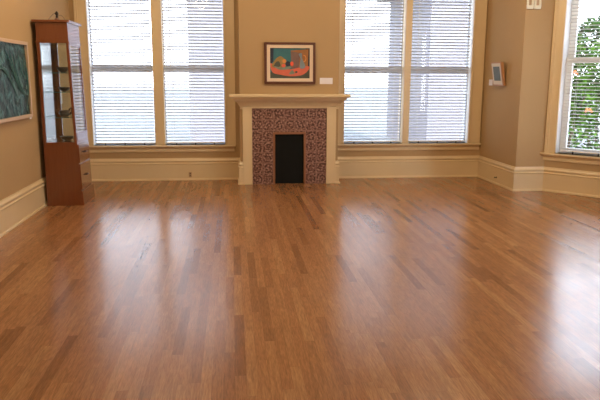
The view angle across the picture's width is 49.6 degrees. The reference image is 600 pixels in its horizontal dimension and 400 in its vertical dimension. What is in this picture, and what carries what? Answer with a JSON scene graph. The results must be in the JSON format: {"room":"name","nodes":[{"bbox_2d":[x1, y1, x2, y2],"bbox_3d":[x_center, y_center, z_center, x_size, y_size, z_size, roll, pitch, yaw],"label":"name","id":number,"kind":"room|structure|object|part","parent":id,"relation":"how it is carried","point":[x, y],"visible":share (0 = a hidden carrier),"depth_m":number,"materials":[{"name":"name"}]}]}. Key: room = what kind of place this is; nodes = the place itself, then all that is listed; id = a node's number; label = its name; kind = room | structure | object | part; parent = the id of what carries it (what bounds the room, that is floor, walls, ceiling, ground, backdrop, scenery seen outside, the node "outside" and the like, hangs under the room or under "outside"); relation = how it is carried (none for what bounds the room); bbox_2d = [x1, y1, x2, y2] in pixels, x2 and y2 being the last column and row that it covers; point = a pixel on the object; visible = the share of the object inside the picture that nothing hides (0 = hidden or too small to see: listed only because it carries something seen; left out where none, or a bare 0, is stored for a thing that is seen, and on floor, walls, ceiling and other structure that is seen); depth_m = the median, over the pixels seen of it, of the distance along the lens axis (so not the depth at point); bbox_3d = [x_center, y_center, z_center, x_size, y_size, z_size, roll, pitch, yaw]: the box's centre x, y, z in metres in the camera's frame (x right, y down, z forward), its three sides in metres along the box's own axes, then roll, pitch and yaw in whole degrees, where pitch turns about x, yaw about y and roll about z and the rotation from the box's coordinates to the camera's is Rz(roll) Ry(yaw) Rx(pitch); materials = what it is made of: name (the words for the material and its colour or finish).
{"room":"living room","nodes":[
{"label":"living room","id":0,"kind":"room"},
{"bbox_2d":[0,0,74,200],"bbox_3d":[-2.671,-0.954,2.878,0.260,3.780,12.625,-1,11,-6],"label":"wall","id":1,"kind":"structure","parent":0,"point":[22,161],"depth_m":7.11,"materials":[{"name":"beige paint"}]},
{"bbox_2d":[0,37,32,122],"bbox_3d":[-2.890,-1.197,6.490,0.043,0.800,1.166,-1,11,-6],"label":"framed artwork","id":2,"kind":"object","parent":1,"relation":"attached to","point":[15,83],"visible":1,"depth_m":6.61,"materials":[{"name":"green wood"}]},
{"bbox_2d":[0,176,47,237],"bbox_3d":[-2.531,0.742,3.215,0.036,0.324,12.625,-1,11,-6],"label":"baseboard","id":3,"kind":"structure","parent":1,"relation":"attached to","point":[16,208],"depth_m":6.78,"materials":[{"name":"beige paint"}]},
{"bbox_2d":[68,0,487,158],"bbox_3d":[-0.310,-2.197,9.483,6.339,3.780,0.260,-1,11,-6],"label":"wall","id":4,"kind":"structure","parent":0,"point":[121,155],"depth_m":9.49,"materials":[{"name":"beige paint"}]},
{"bbox_2d":[73,0,235,152],"bbox_3d":[-2.045,-1.971,9.313,2.289,2.555,0.320,-1,11,-6],"label":"window","id":5,"kind":"structure","parent":4,"relation":"in","point":[80,7],"depth_m":9.29,"materials":[{"name":"beige paint"}]},
{"bbox_3d":[-3.038,-1.890,9.106,0.170,2.265,0.030,-1,11,-6],"label":"casing","id":6,"kind":"part","parent":5,"relation":"part of","materials":[{"name":"beige paint"}]},
{"bbox_3d":[-2.540,-2.452,9.251,0.872,1.210,0.040,-1,11,-6],"label":"sash","id":7,"kind":"part","parent":5,"relation":"part of","materials":[{"name":"paint"}]},
{"bbox_2d":[88,0,154,144],"bbox_3d":[-2.529,-1.909,9.221,0.838,2.259,0.073,-1,11,-6],"label":"blind","id":8,"kind":"object","parent":5,"relation":"attached to","point":[94,3],"visible":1,"depth_m":9.22,"materials":[{"name":"white paint"}]},
{"bbox_3d":[-2.851,-2.351,9.073,0.013,1.236,0.013,-6,12,-28],"label":"pull cord","id":9,"kind":"part","parent":8,"relation":"part of","materials":[{"name":"white fabric"}]},
{"bbox_3d":[-2.829,-1.900,9.198,0.002,2.189,0.054,-1,11,-6],"label":"ladder cord","id":10,"kind":"part","parent":8,"relation":"part of","materials":[{"name":"white fabric"}]},
{"bbox_3d":[-2.529,-1.905,9.228,0.002,2.189,0.054,-1,11,-6],"label":"ladder cord","id":11,"kind":"part","parent":8,"relation":"part of","materials":[{"name":"white fabric"}]},
{"bbox_3d":[-2.533,-0.829,9.433,0.838,0.018,0.048,-1,11,-6],"label":"rail","id":12,"kind":"part","parent":8,"relation":"part of","materials":[{"name":"white paint"}]},
{"bbox_3d":[-2.229,-1.909,9.259,0.002,2.189,0.054,-1,11,-6],"label":"ladder cord","id":13,"kind":"part","parent":8,"relation":"part of","materials":[{"name":"white fabric"}]},
{"bbox_3d":[-2.540,-1.368,9.411,0.872,1.130,0.040,-1,11,-6],"label":"sash","id":14,"kind":"part","parent":5,"relation":"part of","materials":[{"name":"paint"}]},
{"bbox_3d":[-2.037,-0.800,9.536,2.173,0.028,0.320,-1,11,-6],"label":"sill","id":15,"kind":"part","parent":5,"relation":"part of","materials":[{"name":"beige paint"}]},
{"bbox_2d":[162,0,223,144],"bbox_3d":[-1.524,-1.924,9.324,0.831,2.259,0.073,-1,11,-6],"label":"blind","id":16,"kind":"object","parent":5,"relation":"attached to","point":[168,1],"visible":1,"depth_m":9.32,"materials":[{"name":"white paint"}]},
{"bbox_3d":[-1.843,-2.367,9.176,0.013,1.236,0.013,3,11,16],"label":"pull cord","id":17,"kind":"part","parent":16,"relation":"part of","materials":[{"name":"white fabric"}]},
{"bbox_3d":[-1.823,-1.916,9.300,0.002,2.189,0.054,-1,11,-6],"label":"ladder cord","id":18,"kind":"part","parent":16,"relation":"part of","materials":[{"name":"white fabric"}]},
{"bbox_3d":[-1.525,-1.920,9.331,0.002,2.189,0.054,-1,11,-6],"label":"ladder cord","id":19,"kind":"part","parent":16,"relation":"part of","materials":[{"name":"white fabric"}]},
{"bbox_3d":[-1.529,-0.844,9.535,0.831,0.018,0.048,-1,11,-6],"label":"rail","id":20,"kind":"part","parent":16,"relation":"part of","materials":[{"name":"white paint"}]},
{"bbox_3d":[-1.536,-2.468,9.354,0.865,1.210,0.040,-1,11,-6],"label":"sash","id":21,"kind":"part","parent":5,"relation":"part of","materials":[{"name":"paint"}]},
{"bbox_3d":[-1.535,-1.384,9.514,0.865,1.130,0.040,-1,11,-6],"label":"sash","id":22,"kind":"part","parent":5,"relation":"part of","materials":[{"name":"paint"}]},
{"bbox_3d":[-1.011,-1.921,9.313,0.157,2.265,0.030,-1,11,-6],"label":"casing","id":23,"kind":"part","parent":5,"relation":"part of","materials":[{"name":"beige paint"}]},
{"bbox_2d":[90,158,238,180],"bbox_3d":[-2.039,-0.445,9.483,2.325,0.324,0.036,-1,11,-6],"label":"baseboard","id":24,"kind":"structure","parent":4,"relation":"attached to","point":[138,169],"depth_m":9.48,"materials":[{"name":"beige paint"}]},
{"bbox_2d":[338,156,478,177],"bbox_3d":[1.621,-0.502,9.857,2.274,0.324,0.036,-1,11,-6],"label":"baseboard","id":25,"kind":"structure","parent":4,"relation":"attached to","point":[367,166],"depth_m":9.85,"materials":[{"name":"beige paint"}]},
{"bbox_2d":[338,0,486,150],"bbox_3d":[1.606,-2.027,9.686,2.333,2.555,0.320,-1,11,-6],"label":"window","id":26,"kind":"structure","parent":4,"relation":"in","point":[477,34],"depth_m":9.70,"materials":[{"name":"beige paint"}]},
{"bbox_3d":[0.582,-1.946,9.476,0.153,2.265,0.030,-1,11,-6],"label":"casing","id":27,"kind":"part","parent":26,"relation":"part of","materials":[{"name":"beige paint"}]},
{"bbox_3d":[1.081,-1.424,9.781,0.889,1.130,0.040,-1,11,-6],"label":"sash","id":28,"kind":"part","parent":26,"relation":"part of","materials":[{"name":"paint"}]},
{"bbox_2d":[344,0,403,143],"bbox_3d":[1.092,-1.965,9.591,0.855,2.259,0.073,-1,11,-6],"label":"blind","id":29,"kind":"object","parent":26,"relation":"attached to","point":[396,7],"visible":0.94,"depth_m":9.58,"materials":[{"name":"white paint"}]},
{"bbox_3d":[0.761,-2.407,9.442,0.013,1.236,0.013,-6,12,-28],"label":"pull cord","id":30,"kind":"part","parent":29,"relation":"part of","materials":[{"name":"white fabric"}]},
{"bbox_3d":[0.785,-1.956,9.567,0.002,2.189,0.054,-1,11,-6],"label":"ladder cord","id":31,"kind":"part","parent":29,"relation":"part of","materials":[{"name":"white fabric"}]},
{"bbox_3d":[1.087,-0.885,9.803,0.855,0.018,0.048,-1,11,-6],"label":"rail","id":32,"kind":"part","parent":29,"relation":"part of","materials":[{"name":"white paint"}]},
{"bbox_3d":[1.091,-1.961,9.598,0.002,2.189,0.054,-1,11,-6],"label":"ladder cord","id":33,"kind":"part","parent":29,"relation":"part of","materials":[{"name":"white fabric"}]},
{"bbox_3d":[1.397,-1.966,9.630,0.002,2.189,0.054,-1,11,-6],"label":"ladder cord","id":34,"kind":"part","parent":29,"relation":"part of","materials":[{"name":"white fabric"}]},
{"bbox_3d":[1.080,-2.508,9.621,0.889,1.210,0.040,-1,11,-6],"label":"sash","id":35,"kind":"part","parent":26,"relation":"part of","materials":[{"name":"paint"}]},
{"bbox_3d":[1.617,-0.857,9.910,2.245,0.028,0.320,-1,11,-6],"label":"sill","id":36,"kind":"part","parent":26,"relation":"part of","materials":[{"name":"beige paint"}]},
{"bbox_3d":[2.077,-1.440,9.883,0.923,1.130,0.040,-1,11,-6],"label":"sash","id":37,"kind":"part","parent":26,"relation":"part of","materials":[{"name":"paint"}]},
{"bbox_2d":[408,0,471,142],"bbox_3d":[2.088,-1.980,9.693,0.889,2.259,0.073,-1,11,-6],"label":"blind","id":38,"kind":"object","parent":26,"relation":"attached to","point":[419,4],"visible":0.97,"depth_m":9.68,"materials":[{"name":"white paint"}]},
{"bbox_3d":[1.740,-2.422,9.542,0.013,1.236,0.013,3,11,16],"label":"pull cord","id":39,"kind":"part","parent":38,"relation":"part of","materials":[{"name":"white fabric"}]},
{"bbox_3d":[1.769,-1.971,9.668,0.002,2.189,0.054,-1,11,-6],"label":"ladder cord","id":40,"kind":"part","parent":38,"relation":"part of","materials":[{"name":"white fabric"}]},
{"bbox_3d":[2.083,-0.900,9.905,0.889,0.018,0.048,-1,11,-6],"label":"rail","id":41,"kind":"part","parent":38,"relation":"part of","materials":[{"name":"white paint"}]},
{"bbox_3d":[2.088,-1.976,9.700,0.002,2.189,0.054,-1,11,-6],"label":"ladder cord","id":42,"kind":"part","parent":38,"relation":"part of","materials":[{"name":"white fabric"}]},
{"bbox_3d":[2.406,-1.981,9.733,0.002,2.189,0.054,-1,11,-6],"label":"ladder cord","id":43,"kind":"part","parent":38,"relation":"part of","materials":[{"name":"white fabric"}]},
{"bbox_3d":[2.077,-2.524,9.723,0.923,1.210,0.040,-1,11,-6],"label":"sash","id":44,"kind":"part","parent":26,"relation":"part of","materials":[{"name":"paint"}]},
{"bbox_3d":[2.646,-1.978,9.687,0.188,2.265,0.030,-1,11,-6],"label":"casing","id":45,"kind":"part","parent":26,"relation":"part of","materials":[{"name":"beige paint"}]},
{"bbox_2d":[238,0,339,181],"bbox_3d":[-0.168,-2.132,9.139,1.380,3.780,0.465,-1,11,-6],"label":"wall","id":46,"kind":"structure","parent":0,"point":[259,21],"depth_m":8.89,"materials":[{"name":"beige paint"}]},
{"bbox_2d":[238,162,242,184],"bbox_3d":[-0.836,-0.377,9.146,0.071,0.324,0.036,-1,11,-6],"label":"baseboard","id":47,"kind":"structure","parent":46,"relation":"attached to","point":[240,163],"depth_m":9.14,"materials":[{"name":"beige paint"}]},
{"bbox_2d":[264,42,315,83],"bbox_3d":[-0.138,-1.879,8.930,0.708,0.560,0.040,-1,11,-6],"label":"framed painting","id":48,"kind":"object","parent":46,"relation":"attached to","point":[284,62],"visible":1,"depth_m":8.93,"materials":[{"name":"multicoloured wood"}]},
{"bbox_2d":[320,78,332,83],"bbox_3d":[0.365,-1.656,9.045,0.180,0.085,0.006,-1,11,-6],"label":"label card","id":49,"kind":"object","parent":46,"relation":"attached to","point":[322,80],"visible":1,"depth_m":9.04,"materials":[{"name":"white paper"}]},
{"bbox_2d":[335,161,339,183],"bbox_3d":[0.538,-0.398,9.287,0.071,0.324,0.036,-1,11,-6],"label":"baseboard","id":50,"kind":"structure","parent":46,"relation":"attached to","point":[337,163],"depth_m":9.28,"materials":[{"name":"beige paint"}]},
{"bbox_2d":[0,177,599,399],"bbox_3d":[1.097,0.874,3.783,7.884,0.120,13.460,-1,11,-6],"label":"floor","id":51,"kind":"structure","parent":0,"point":[421,288],"depth_m":4.51,"materials":[{"name":"brown wood"}]},
{"bbox_2d":[31,19,94,205],"bbox_3d":[-2.787,-1.026,7.732,0.462,2.112,0.647,-1,11,-6],"label":"display cabinet","id":52,"kind":"object","parent":51,"relation":"on","point":[67,163],"visible":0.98,"depth_m":7.58,"materials":[{"name":"brown wood"}]},
{"bbox_3d":[-2.935,-1.215,7.390,0.035,1.120,0.035,-1,11,-6],"label":"post","id":53,"kind":"part","parent":52,"relation":"part of","materials":[{"name":"brown wood"}]},
{"bbox_2d":[40,43,58,140],"bbox_3d":[-2.957,-1.264,7.645,0.010,1.116,0.524,0,11,-2],"label":"mirror","id":54,"kind":"object","parent":52,"relation":"on","point":[49,77],"depth_m":7.66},
{"bbox_2d":[48,11,63,19],"bbox_3d":[-2.789,-2.104,7.444,0.204,0.112,0.072,-1,11,-6],"label":"figurine","id":55,"kind":"object","parent":52,"relation":"on","point":[56,13],"visible":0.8,"depth_m":7.43,"materials":[{"name":"brown ceramic"}]},
{"bbox_3d":[-2.804,-1.926,7.545,0.350,0.220,0.575,-1,11,-6],"label":"crown","id":56,"kind":"part","parent":52,"relation":"part of","materials":[{"name":"brown wood"}]},
{"bbox_3d":[-2.949,-1.316,7.922,0.050,1.120,0.035,-1,11,-6],"label":"post","id":57,"kind":"part","parent":52,"relation":"part of","materials":[{"name":"brown wood"}]},
{"bbox_2d":[56,67,67,72],"bbox_3d":[-2.755,-1.513,7.560,0.150,0.062,0.150,-1,11,-6],"label":"ceramic bowl","id":58,"kind":"object","parent":52,"relation":"on","point":[60,69],"visible":0.91,"depth_m":7.51,"materials":[{"name":"brown ceramic"}]},
{"bbox_2d":[45,91,81,92],"bbox_3d":[-2.786,-1.278,7.670,0.292,0.006,0.535,-1,11,-6],"label":"glass shelf","id":59,"kind":"object","parent":52,"relation":"attached to","point":[45,91],"depth_m":7.53,"materials":[{"name":"clear glass"}]},
{"bbox_2d":[58,87,69,91],"bbox_3d":[-2.756,-1.295,7.601,0.140,0.052,0.140,-1,11,-6],"label":"ceramic bowl","id":60,"kind":"object","parent":52,"relation":"on","point":[64,89],"visible":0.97,"depth_m":7.56,"materials":[{"name":"black ceramic"}]},
{"bbox_2d":[47,115,82,117],"bbox_3d":[-2.783,-0.993,7.725,0.299,0.006,0.535,-1,11,-6],"label":"glass shelf","id":61,"kind":"object","parent":52,"relation":"attached to","point":[48,116],"depth_m":7.66,"materials":[{"name":"clear glass"}]},
{"bbox_2d":[59,107,71,116],"bbox_3d":[-2.760,-1.037,7.643,0.156,0.110,0.132,6,12,27],"label":"ceramic pot","id":62,"kind":"object","parent":52,"relation":"on","point":[64,113],"visible":0.99,"depth_m":7.61,"materials":[{"name":"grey ceramic"}]},
{"bbox_2d":[60,136,73,140],"bbox_3d":[-2.763,-0.731,7.708,0.164,0.050,0.164,-1,11,-6],"label":"ceramic bowl","id":63,"kind":"object","parent":52,"relation":"on","point":[66,138],"visible":0.98,"depth_m":7.67,"materials":[{"name":"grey ceramic"}]},
{"bbox_3d":[-2.605,-1.220,7.422,0.058,1.120,0.030,-1,11,-6],"label":"post","id":64,"kind":"part","parent":52,"relation":"part of","materials":[{"name":"brown wood"}]},
{"bbox_3d":[-2.617,-0.771,7.785,0.024,0.098,0.513,-1,11,-6],"label":"door rail","id":65,"kind":"part","parent":52,"relation":"part of","materials":[{"name":"brown wood"}]},
{"bbox_3d":[-2.661,-1.321,7.954,0.058,1.120,0.030,-1,11,-6],"label":"post","id":66,"kind":"part","parent":52,"relation":"part of","materials":[{"name":"brown wood"}]},
{"bbox_3d":[-2.600,-0.586,7.822,0.017,0.215,0.535,-1,11,-6],"label":"drawer","id":67,"kind":"part","parent":52,"relation":"part of","materials":[{"name":"brown wood"}]},
{"bbox_3d":[-2.595,-0.318,7.873,0.019,0.300,0.535,-1,11,-6],"label":"drawer","id":68,"kind":"part","parent":52,"relation":"part of","materials":[{"name":"brown wood"}]},
{"bbox_2d":[229,94,350,184],"bbox_3d":[-0.142,-0.838,9.077,1.664,1.262,0.187,-1,11,-6],"label":"fireplace","id":69,"kind":"object","parent":51,"relation":"on","point":[274,125],"visible":1,"depth_m":9.12,"materials":[{"name":"beige paint"}]},
{"bbox_3d":[-0.145,-1.291,9.046,1.060,0.028,0.033,-1,11,-6],"label":"tile trim","id":70,"kind":"part","parent":69,"relation":"part of","materials":[{"name":"beige paint"}]},
{"bbox_3d":[-0.149,-0.591,9.186,0.462,0.736,0.028,-1,11,-6],"label":"copper trim","id":71,"kind":"part","parent":69,"relation":"part of","materials":[{"name":"metal"}]},
{"bbox_3d":[-0.140,-1.352,8.984,1.586,0.122,0.134,-1,11,-6],"label":"bed moulding","id":72,"kind":"part","parent":69,"relation":"part of","materials":[{"name":"beige paint"}]},
{"bbox_2d":[229,94,350,97],"bbox_3d":[-0.138,-1.432,8.953,1.664,0.048,0.164,-1,11,-6],"label":"mantel shelf","id":73,"kind":"object","parent":69,"relation":"attached to","point":[230,95],"depth_m":8.88,"materials":[{"name":"beige paint"}]},
{"bbox_2d":[479,0,545,166],"bbox_3d":[2.939,-2.127,9.177,0.260,3.780,1.552,-1,11,-6],"label":"wall","id":74,"kind":"structure","parent":0,"point":[514,32],"depth_m":8.74,"materials":[{"name":"beige paint"}]},
{"bbox_2d":[477,156,514,190],"bbox_3d":[2.800,-0.399,9.339,0.036,0.324,1.328,-1,11,-6],"label":"baseboard","id":75,"kind":"structure","parent":74,"relation":"attached to","point":[488,169],"depth_m":9.27,"materials":[{"name":"beige paint"}]},
{"bbox_2d":[491,62,505,85],"bbox_3d":[2.770,-1.761,9.082,0.095,0.325,0.340,-1,11,-6],"label":"framed picture","id":76,"kind":"object","parent":74,"relation":"attached to","point":[498,75],"visible":1,"depth_m":9.02},
{"bbox_2d":[493,67,500,80],"bbox_3d":[2.748,-1.763,9.074,0.036,0.193,0.220,-1,11,-6],"label":"print","id":77,"kind":"object","parent":76,"relation":"attached to","point":[496,70],"depth_m":9.07},
{"bbox_2d":[526,0,533,8],"bbox_3d":[2.940,-2.541,8.293,0.090,0.200,0.021,-1,11,-6],"label":"wall fitting","id":78,"kind":"object","parent":74,"relation":"attached to","point":[530,3],"visible":1,"depth_m":8.29,"materials":[{"name":"beige plastic"}]},
{"bbox_2d":[534,0,541,8],"bbox_3d":[3.040,-2.543,8.303,0.090,0.200,0.021,-1,11,-6],"label":"wall fitting","id":79,"kind":"object","parent":74,"relation":"attached to","point":[537,3],"visible":1,"depth_m":8.30,"materials":[{"name":"beige plastic"}]},
{"bbox_2d":[534,0,554,166],"bbox_3d":[3.327,-2.012,8.579,0.388,3.780,0.260,-1,11,-6],"label":"wall","id":80,"kind":"structure","parent":0,"point":[550,4],"depth_m":8.52,"materials":[{"name":"beige paint"}]},
{"bbox_2d":[512,167,543,190],"bbox_3d":[3.064,-0.282,8.728,0.434,0.324,0.036,-1,11,-6],"label":"baseboard","id":81,"kind":"structure","parent":80,"relation":"attached to","point":[525,178],"depth_m":8.72,"materials":[{"name":"beige paint"}]},
{"bbox_2d":[544,153,599,171],"bbox_3d":[3.972,-1.895,7.980,1.690,3.780,0.260,10,15,43],"label":"wall","id":82,"kind":"structure","parent":0,"point":[554,164],"depth_m":8.49,"materials":[{"name":"beige paint"}]},
{"bbox_2d":[540,0,599,164],"bbox_3d":[3.843,-1.717,8.096,1.452,2.555,0.320,10,15,43],"label":"window","id":83,"kind":"structure","parent":82,"relation":"in","point":[559,68],"depth_m":8.45,"materials":[{"name":"beige paint"}]},
{"bbox_3d":[3.325,-1.737,8.432,0.145,2.265,0.030,10,15,43],"label":"casing","id":84,"kind":"part","parent":83,"relation":"part of","materials":[{"name":"beige paint"}]},
{"bbox_3d":[3.840,-0.546,8.317,1.447,0.028,0.320,10,15,43],"label":"sill","id":85,"kind":"part","parent":83,"relation":"part of","materials":[{"name":"beige paint"}]},
{"bbox_3d":[3.902,-2.258,8.051,1.073,1.095,0.040,10,15,43],"label":"sash","id":86,"kind":"part","parent":83,"relation":"part of","materials":[{"name":"white paint"}]},
{"bbox_3d":[3.866,-1.176,8.223,1.073,1.245,0.040,10,15,43],"label":"sash","id":87,"kind":"part","parent":83,"relation":"part of","materials":[{"name":"white paint"}]},
{"bbox_2d":[560,0,599,156],"bbox_3d":[3.809,-1.665,8.066,0.979,2.259,0.073,10,15,43],"label":"blind","id":88,"kind":"object","parent":83,"relation":"attached to","point":[578,4],"visible":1,"depth_m":8.27,"materials":[{"name":"white paint"}]},
{"bbox_3d":[3.501,-2.167,8.230,0.013,1.236,0.013,-5,12,-23],"label":"pull cord","id":89,"kind":"part","parent":88,"relation":"part of","materials":[{"name":"white fabric"}]},
{"bbox_3d":[3.558,-1.711,8.310,0.002,2.181,0.054,10,15,43],"label":"ladder cord","id":90,"kind":"part","parent":88,"relation":"part of","materials":[{"name":"white fabric"}]},
{"bbox_3d":[3.809,-0.592,8.275,0.979,0.018,0.048,10,15,43],"label":"rail","id":91,"kind":"part","parent":88,"relation":"part of","materials":[{"name":"white paint"}]},
{"bbox_2d":[542,167,599,197],"bbox_3d":[3.816,-0.187,8.241,1.520,0.324,0.036,10,15,43],"label":"baseboard","id":92,"kind":"structure","parent":82,"relation":"attached to","point":[557,180],"depth_m":8.48,"materials":[{"name":"beige paint"}]},
{"label":"outside","id":93,"kind":"structure","parent":0,"visible":0},
{"bbox_2d":[95,88,599,148],"bbox_3d":[-6.403,-10.741,68.817,120.000,0.200,119.300,-1,11,-6],"label":"ground","id":94,"kind":"structure","parent":93,"point":[379,135],"depth_m":36.80,"materials":[{"name":"white"}]},
{"bbox_2d":[187,0,224,141],"bbox_3d":[-1.639,-5.230,21.093,4.400,6.800,6.400,-1,11,-6],"label":"neighbouring house","id":95,"kind":"structure","parent":94,"relation":"on","point":[202,137],"depth_m":18.56,"materials":[{"name":"white"}]},
{"bbox_2d":[377,0,467,139],"bbox_3d":[5.344,-5.301,21.609,4.400,6.800,6.000,-1,11,-6],"label":"neighbouring house","id":96,"kind":"structure","parent":94,"relation":"on","point":[430,122],"depth_m":19.49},
{"bbox_2d":[567,37,599,149],"bbox_3d":[4.834,-1.553,12.249,1.719,2.981,1.838,-10,15,-44],"label":"leafy shrub","id":97,"kind":"object","parent":94,"relation":"on","point":[586,82],"visible":0.12,"depth_m":11.79,"materials":[{"name":"green plant"}]},
{"bbox_3d":[4.850,-1.035,12.329,0.747,1.933,0.744,1,11,3],"label":"stem","id":98,"kind":"part","parent":97,"relation":"part of","materials":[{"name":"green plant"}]},
{"bbox_2d":[568,15,599,149],"bbox_3d":[6.439,-2.131,13.722,2.400,3.580,2.069,-1,11,-6],"label":"leafy shrub","id":99,"kind":"object","parent":94,"relation":"on","point":[597,83],"visible":0.19,"depth_m":13.37,"materials":[{"name":"green plant"}]},
{"bbox_3d":[6.406,-1.325,13.889,0.763,1.934,0.746,-1,11,-6],"label":"stem","id":100,"kind":"part","parent":99,"relation":"part of","materials":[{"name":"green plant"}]}
]}

